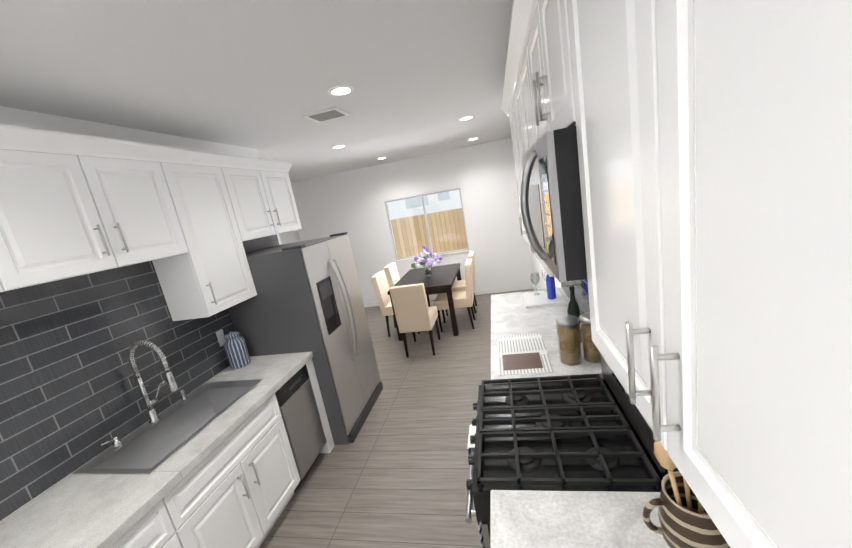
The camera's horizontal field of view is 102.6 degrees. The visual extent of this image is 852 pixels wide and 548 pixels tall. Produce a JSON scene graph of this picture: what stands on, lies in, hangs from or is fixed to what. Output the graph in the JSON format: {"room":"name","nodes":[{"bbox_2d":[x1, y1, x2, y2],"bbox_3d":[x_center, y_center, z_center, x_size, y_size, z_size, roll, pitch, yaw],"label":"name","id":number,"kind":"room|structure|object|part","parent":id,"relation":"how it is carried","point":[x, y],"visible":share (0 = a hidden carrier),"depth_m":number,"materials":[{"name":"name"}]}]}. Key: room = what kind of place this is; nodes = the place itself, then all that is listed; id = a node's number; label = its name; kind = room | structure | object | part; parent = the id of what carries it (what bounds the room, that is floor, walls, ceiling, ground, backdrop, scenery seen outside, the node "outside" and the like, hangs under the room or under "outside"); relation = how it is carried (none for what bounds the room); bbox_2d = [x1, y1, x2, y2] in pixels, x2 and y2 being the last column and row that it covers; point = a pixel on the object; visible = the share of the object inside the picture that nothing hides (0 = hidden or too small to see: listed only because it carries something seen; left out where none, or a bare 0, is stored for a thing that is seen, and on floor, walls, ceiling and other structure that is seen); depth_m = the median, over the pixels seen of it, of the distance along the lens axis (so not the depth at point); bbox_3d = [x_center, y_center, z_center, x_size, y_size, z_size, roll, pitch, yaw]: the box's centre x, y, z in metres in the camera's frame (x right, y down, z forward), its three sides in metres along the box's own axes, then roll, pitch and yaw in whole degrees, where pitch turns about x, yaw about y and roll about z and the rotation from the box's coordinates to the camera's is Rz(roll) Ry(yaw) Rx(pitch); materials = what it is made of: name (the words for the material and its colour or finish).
{"room":"kitchen","nodes":[
{"label":"kitchen","id":0,"kind":"room"},
{"bbox_2d":[0,106,280,520],"bbox_3d":[-2.016,0.638,1.463,0.120,2.760,4.920,-7,12,12],"label":"wall","id":1,"kind":"structure","parent":0,"point":[26,118],"depth_m":2.13,"materials":[{"name":"white paint"}]},
{"bbox_2d":[0,264,11,291],"bbox_3d":[-2.003,-0.122,0.931,0.316,0.660,0.890,-7,12,12],"label":"upper cabinet","id":2,"kind":"object","parent":1,"relation":"attached to","point":[4,286],"depth_m":1.39,"materials":[{"name":"white wood"}]},
{"bbox_2d":[0,124,191,289],"bbox_3d":[-1.842,-0.333,1.780,0.316,0.660,0.889,-7,12,12],"label":"upper cabinet","id":3,"kind":"object","parent":1,"relation":"attached to","point":[71,206],"depth_m":1.68,"materials":[{"name":"white wood"}]},
{"bbox_2d":[0,261,234,520],"bbox_3d":[-2.009,0.671,1.191,0.003,0.984,3.548,-7,12,12],"label":"backsplash","id":4,"kind":"structure","parent":1,"relation":"attached to","point":[71,399],"depth_m":1.86,"materials":[{"name":"tile"}]},
{"bbox_2d":[216,329,225,346],"bbox_3d":[-1.669,0.519,2.782,0.005,0.125,0.070,-7,12,12],"label":"electrical outlet plate","id":5,"kind":"object","parent":4,"relation":"attached to","point":[220,337],"visible":0.79,"depth_m":2.78,"materials":[{"name":"white plastic"}]},
{"bbox_2d":[153,145,256,320],"bbox_3d":[-1.677,-0.281,2.490,0.316,1.110,0.498,-7,12,12],"label":"upper cabinet","id":6,"kind":"object","parent":1,"relation":"attached to","point":[186,222],"depth_m":2.38,"materials":[{"name":"white wood"}]},
{"bbox_2d":[220,153,301,240],"bbox_3d":[-1.588,-0.663,3.112,0.316,0.660,0.898,-7,12,12],"label":"upper cabinet","id":7,"kind":"object","parent":1,"relation":"attached to","point":[262,192],"depth_m":3.00,"materials":[{"name":"white wood"}]},
{"bbox_2d":[0,0,512,182],"bbox_3d":[-1.348,-1.186,2.596,4.780,0.060,8.190,-7,12,12],"label":"ceiling","id":8,"kind":"structure","parent":0,"point":[420,77],"depth_m":1.78,"materials":[{"name":"white paint"}]},
{"bbox_2d":[302,106,350,122],"bbox_3d":[-0.794,-1.276,2.745,0.300,0.015,0.260,-7,12,12],"label":"ceiling vent","id":9,"kind":"object","parent":8,"relation":"in","point":[327,114],"visible":1,"depth_m":2.71,"materials":[{"name":"white metal"}]},
{"bbox_2d":[332,145,345,148],"bbox_3d":[-1.046,-1.529,4.103,0.170,0.006,0.170,-7,12,12],"label":"recessed light","id":10,"kind":"object","parent":8,"relation":"in","point":[337,146],"visible":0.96,"depth_m":4.08,"materials":[{"name":"white plastic"}]},
{"bbox_2d":[328,86,353,95],"bbox_3d":[-0.567,-1.220,2.276,0.170,0.006,0.170,-7,12,12],"label":"recessed light","id":11,"kind":"object","parent":8,"relation":"in","point":[341,90],"visible":0.94,"depth_m":2.27,"materials":[{"name":"white plastic"}]},
{"bbox_2d":[459,116,473,120],"bbox_3d":[0.446,-1.720,3.771,0.170,0.006,0.170,-7,12,12],"label":"recessed light","id":12,"kind":"object","parent":8,"relation":"in","point":[465,118],"visible":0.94,"depth_m":3.76,"materials":[{"name":"white plastic"}]},
{"bbox_2d":[279,230,299,243],"bbox_3d":[-2.917,-0.121,5.737,0.120,2.760,3.270,-7,12,12],"label":"wall","id":13,"kind":"structure","parent":0,"point":[289,237],"depth_m":6.77,"materials":[{"name":"white paint"}]},
{"bbox_2d":[260,289,533,547],"bbox_3d":[-0.869,1.531,3.179,4.780,0.060,8.190,-7,12,12],"label":"floor","id":14,"kind":"structure","parent":0,"point":[395,474],"depth_m":2.73,"materials":[{"name":"brown wood"}]},
{"bbox_2d":[116,492,191,547],"bbox_3d":[-1.501,1.539,1.439,0.656,0.857,0.615,-7,12,12],"label":"base cabinet","id":15,"kind":"object","parent":14,"relation":"on","point":[163,527],"depth_m":1.54,"materials":[{"name":"white wood"}]},
{"bbox_2d":[220,364,331,495],"bbox_3d":[-1.246,1.220,2.721,0.645,0.855,0.407,-7,12,12],"label":"base cabinet","id":16,"kind":"object","parent":14,"relation":"on","point":[227,457],"depth_m":2.38,"materials":[{"name":"white wood"}]},
{"bbox_2d":[0,352,311,547],"bbox_3d":[-1.592,1.128,1.224,0.677,0.050,3.546,-7,12,12],"label":"countertop","id":17,"kind":"structure","parent":16,"relation":"on","point":[77,511],"depth_m":1.57,"materials":[{"name":"grey stone"}]},
{"bbox_2d":[128,340,179,423],"bbox_3d":[-1.626,0.643,2.076,0.281,0.533,0.109,-7,12,12],"label":"faucet","id":18,"kind":"object","parent":17,"relation":"on","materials":[{"name":"silver metal"}]},
{"bbox_2d":[72,376,263,503],"bbox_3d":[-1.472,1.004,2.131,0.495,0.239,0.860,-7,12,12],"label":"sink","id":19,"kind":"object","parent":17,"relation":"in","point":[143,451],"depth_m":2.07,"materials":[{"name":"grey metal"}]},
{"bbox_2d":[179,389,187,399],"bbox_3d":[-1.659,0.827,2.333,0.036,0.082,0.034,-7,12,12],"label":"soap dispenser","id":20,"kind":"object","parent":17,"relation":"on","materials":[{"name":"silver metal"}]},
{"bbox_2d":[224,331,250,368],"bbox_3d":[-1.547,0.606,2.780,0.154,0.296,0.154,-7,12,12],"label":"jar","id":21,"kind":"object","parent":17,"relation":"on","point":[236,350],"visible":1,"depth_m":2.73,"materials":[{"name":"blue ceramic"}]},
{"bbox_2d":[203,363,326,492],"bbox_3d":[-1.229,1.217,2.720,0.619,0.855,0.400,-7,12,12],"label":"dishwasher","id":22,"kind":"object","parent":16,"relation":"in","point":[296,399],"depth_m":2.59,"materials":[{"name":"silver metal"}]},
{"bbox_2d":[228,232,382,444],"bbox_3d":[-1.095,0.529,3.320,0.890,1.887,0.910,-7,12,12],"label":"fridge","id":23,"kind":"object","parent":14,"relation":"on","point":[307,297],"depth_m":2.92,"materials":[{"name":"grey metal"}]},
{"bbox_3d":[-1.524,0.584,3.415,0.004,1.887,0.910,-7,12,12],"label":"fridge niche wall panel","id":24,"kind":"part","parent":23,"relation":"part of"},
{"bbox_2d":[371,271,419,336],"bbox_3d":[-0.417,0.439,5.363,0.614,0.984,0.430,-7,12,12],"label":"dining chair","id":25,"kind":"object","parent":14,"relation":"on","point":[380,284],"visible":0.65,"depth_m":5.23,"materials":[{"name":"beige fabric"}]},
{"bbox_2d":[384,262,430,306],"bbox_3d":[-0.293,0.278,6.012,0.614,0.984,0.430,-7,12,12],"label":"dining chair","id":26,"kind":"object","parent":14,"relation":"on","point":[392,274],"visible":0.15,"depth_m":5.89,"materials":[{"name":"beige fabric"}]},
{"bbox_2d":[389,283,439,357],"bbox_3d":[-0.111,0.555,4.572,0.430,0.984,0.614,-7,12,12],"label":"chair","id":27,"kind":"object","parent":14,"relation":"on","point":[414,312],"visible":1,"depth_m":4.28,"materials":[{"name":"beige fabric"}]},
{"bbox_2d":[387,263,461,340],"bbox_3d":[0.093,0.405,5.598,0.940,0.779,1.450,-7,12,12],"label":"dining table","id":28,"kind":"object","parent":14,"relation":"on","point":[441,279],"visible":0.54,"depth_m":5.17,"materials":[{"name":"black wood"}]},
{"bbox_2d":[411,245,441,275],"bbox_3d":[0.008,-0.208,5.433,0.479,0.497,0.458,-7,12,12],"label":"flower vase","id":29,"kind":"object","parent":28,"relation":"on","point":[425,256],"visible":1,"depth_m":5.39,"materials":[{"name":"clear glass"}]},
{"bbox_2d":[434,259,475,331],"bbox_3d":[0.449,0.328,5.170,0.614,0.984,0.430,-7,12,12],"label":"dining chair","id":30,"kind":"object","parent":14,"relation":"on","point":[463,299],"visible":0.96,"depth_m":5.00,"materials":[{"name":"beige fabric"}]},
{"bbox_2d":[445,251,476,315],"bbox_3d":[0.573,0.166,5.819,0.614,0.984,0.430,-7,12,12],"label":"dining chair","id":31,"kind":"object","parent":14,"relation":"on","point":[459,285],"visible":0.31,"depth_m":5.65,"materials":[{"name":"beige fabric"}]},
{"bbox_2d":[465,353,678,547],"bbox_3d":[0.610,0.966,1.597,0.832,1.179,0.725,-7,12,12],"label":"stove","id":32,"kind":"object","parent":14,"relation":"on","point":[567,433],"visible":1,"depth_m":1.41,"materials":[{"name":"black metal"}]},
{"bbox_2d":[490,288,670,547],"bbox_3d":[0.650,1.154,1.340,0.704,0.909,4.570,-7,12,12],"label":"countertop","id":33,"kind":"structure","parent":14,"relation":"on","point":[561,519],"depth_m":1.11,"materials":[{"name":"white stone"}]},
{"bbox_2d":[497,333,553,375],"bbox_3d":[0.613,0.497,2.189,0.305,0.017,0.540,-7,12,12],"label":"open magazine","id":34,"kind":"object","parent":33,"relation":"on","point":[521,354],"visible":0.98,"depth_m":2.12,"materials":[{"name":"paper"}]},
{"bbox_2d":[521,270,566,307],"bbox_3d":[1.038,0.064,3.085,0.340,0.336,0.440,-7,12,12],"label":"serving tray","id":35,"kind":"object","parent":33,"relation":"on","point":[550,295],"visible":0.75,"depth_m":3.02,"materials":[{"name":"white"}]},
{"bbox_3d":[1.021,0.092,3.179,0.084,0.205,0.084,-7,12,12],"label":"wine glass","id":36,"kind":"part","parent":35,"relation":"part of","materials":[{"name":"clear glass"}]},
{"bbox_3d":[1.139,0.064,3.213,0.084,0.205,0.084,-7,12,12],"label":"wine glass","id":37,"kind":"part","parent":35,"relation":"part of","materials":[{"name":"clear glass"}]},
{"bbox_2d":[545,270,556,299],"bbox_3d":[1.089,0.063,2.991,0.074,0.315,0.074,-7,12,12],"label":"bottle","id":38,"kind":"object","parent":35,"relation":"on","point":[550,281],"depth_m":2.98,"materials":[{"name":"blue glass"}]},
{"bbox_2d":[556,315,581,364],"bbox_3d":[0.824,0.377,1.967,0.124,0.268,0.124,-7,12,12],"label":"pasta jar","id":39,"kind":"object","parent":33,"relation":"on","point":[569,340],"visible":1,"depth_m":1.93,"materials":[{"name":"clear glass"}]},
{"bbox_2d":[567,286,582,340],"bbox_3d":[0.943,0.257,2.177,0.076,0.372,0.076,-7,12,12],"label":"wine bottle","id":40,"kind":"object","parent":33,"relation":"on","point":[573,308],"visible":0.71,"depth_m":2.14,"materials":[{"name":"green glass"}]},
{"bbox_2d":[579,312,600,362],"bbox_3d":[0.951,0.359,1.944,0.124,0.268,0.124,-7,12,12],"label":"pasta jar","id":41,"kind":"object","parent":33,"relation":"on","point":[590,351],"visible":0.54,"depth_m":1.92,"materials":[{"name":"clear glass"}]},
{"bbox_2d":[642,441,729,547],"bbox_3d":[0.689,0.572,0.910,0.209,0.375,0.164,-7,12,12],"label":"utensil crock","id":42,"kind":"object","parent":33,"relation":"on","point":[685,520],"visible":0.5,"depth_m":0.89,"materials":[{"name":"brown ceramic"}]},
{"bbox_2d":[291,138,532,302],"bbox_3d":[-0.374,-0.785,6.738,4.540,2.760,0.120,-7,12,12],"label":"wall","id":43,"kind":"structure","parent":0,"point":[352,204],"depth_m":6.49,"materials":[{"name":"white paint"}]},
{"bbox_2d":[385,188,469,261],"bbox_3d":[0.019,-0.927,6.595,1.500,1.200,0.093,-7,12,12],"label":"window","id":44,"kind":"structure","parent":43,"relation":"in","point":[426,223],"depth_m":6.61,"materials":[{"name":"glass"}]},
{"bbox_2d":[363,284,532,307],"bbox_3d":[-0.161,0.513,6.945,4.536,0.099,0.017,-7,12,12],"label":"baseboard","id":45,"kind":"structure","parent":43,"relation":"attached to","point":[490,291],"depth_m":6.61,"materials":[{"name":"white"}]},
{"bbox_2d":[529,247,566,294],"bbox_3d":[1.148,-0.118,2.385,0.120,2.760,8.190,-7,12,12],"label":"wall","id":46,"kind":"structure","parent":0,"point":[536,266],"depth_m":5.26,"materials":[{"name":"white paint"}]},
{"bbox_2d":[505,80,528,244],"bbox_3d":[0.909,-0.850,2.751,0.311,1.180,0.789,-7,12,12],"label":"upper cabinet","id":47,"kind":"object","parent":46,"relation":"attached to","point":[508,103],"depth_m":2.82,"materials":[{"name":"white wood"}]},
{"bbox_2d":[509,32,554,276],"bbox_3d":[0.765,-0.663,1.998,0.311,1.180,0.789,-7,12,12],"label":"upper cabinet","id":48,"kind":"object","parent":46,"relation":"attached to","point":[520,89],"depth_m":1.95,"materials":[{"name":"white wood"}]},
{"bbox_2d":[521,0,568,144],"bbox_3d":[0.569,-0.780,1.184,0.311,0.550,0.758,-7,12,12],"label":"upper cabinet","id":49,"kind":"object","parent":46,"relation":"attached to","point":[540,19],"depth_m":1.20,"materials":[{"name":"white wood"}]},
{"bbox_2d":[520,126,586,281],"bbox_3d":[0.582,-0.287,1.298,0.454,0.431,0.760,-7,12,12],"label":"microwave","id":50,"kind":"object","parent":49,"relation":"attached to","point":[551,205],"visible":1,"depth_m":0.99,"materials":[{"name":"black metal"}]},
{"bbox_2d":[561,279,589,314],"bbox_3d":[0.851,0.311,1.092,0.003,0.749,4.570,-7,12,12],"label":"backsplash","id":51,"kind":"structure","parent":46,"relation":"attached to","point":[581,293],"depth_m":2.55,"materials":[{"name":"tile"}]},
{"bbox_2d":[557,0,851,547],"bbox_3d":[0.468,-0.275,0.437,0.311,1.180,0.919,-7,12,12],"label":"upper cabinet","id":52,"kind":"object","parent":46,"relation":"attached to","point":[714,141],"depth_m":0.37,"materials":[{"name":"white wood"}]},
{"bbox_3d":[1.598,-0.128,10.905,24.000,0.100,8.220,-7,12,12],"label":"ground","id":53,"kind":"structure","parent":0,"visible":0},
{"bbox_2d":[387,190,461,219],"bbox_3d":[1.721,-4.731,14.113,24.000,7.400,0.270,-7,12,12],"label":"building","id":54,"kind":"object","parent":53,"relation":"on","point":[405,205],"depth_m":14.78,"materials":[{"name":"white"}]},
{"bbox_2d":[391,208,467,257],"bbox_3d":[1.379,-1.064,10.463,18.000,1.960,0.100,-7,12,12],"label":"fence","id":55,"kind":"object","parent":53,"relation":"on","point":[407,238],"depth_m":10.60,"materials":[{"name":"brown wood"}]}
]}

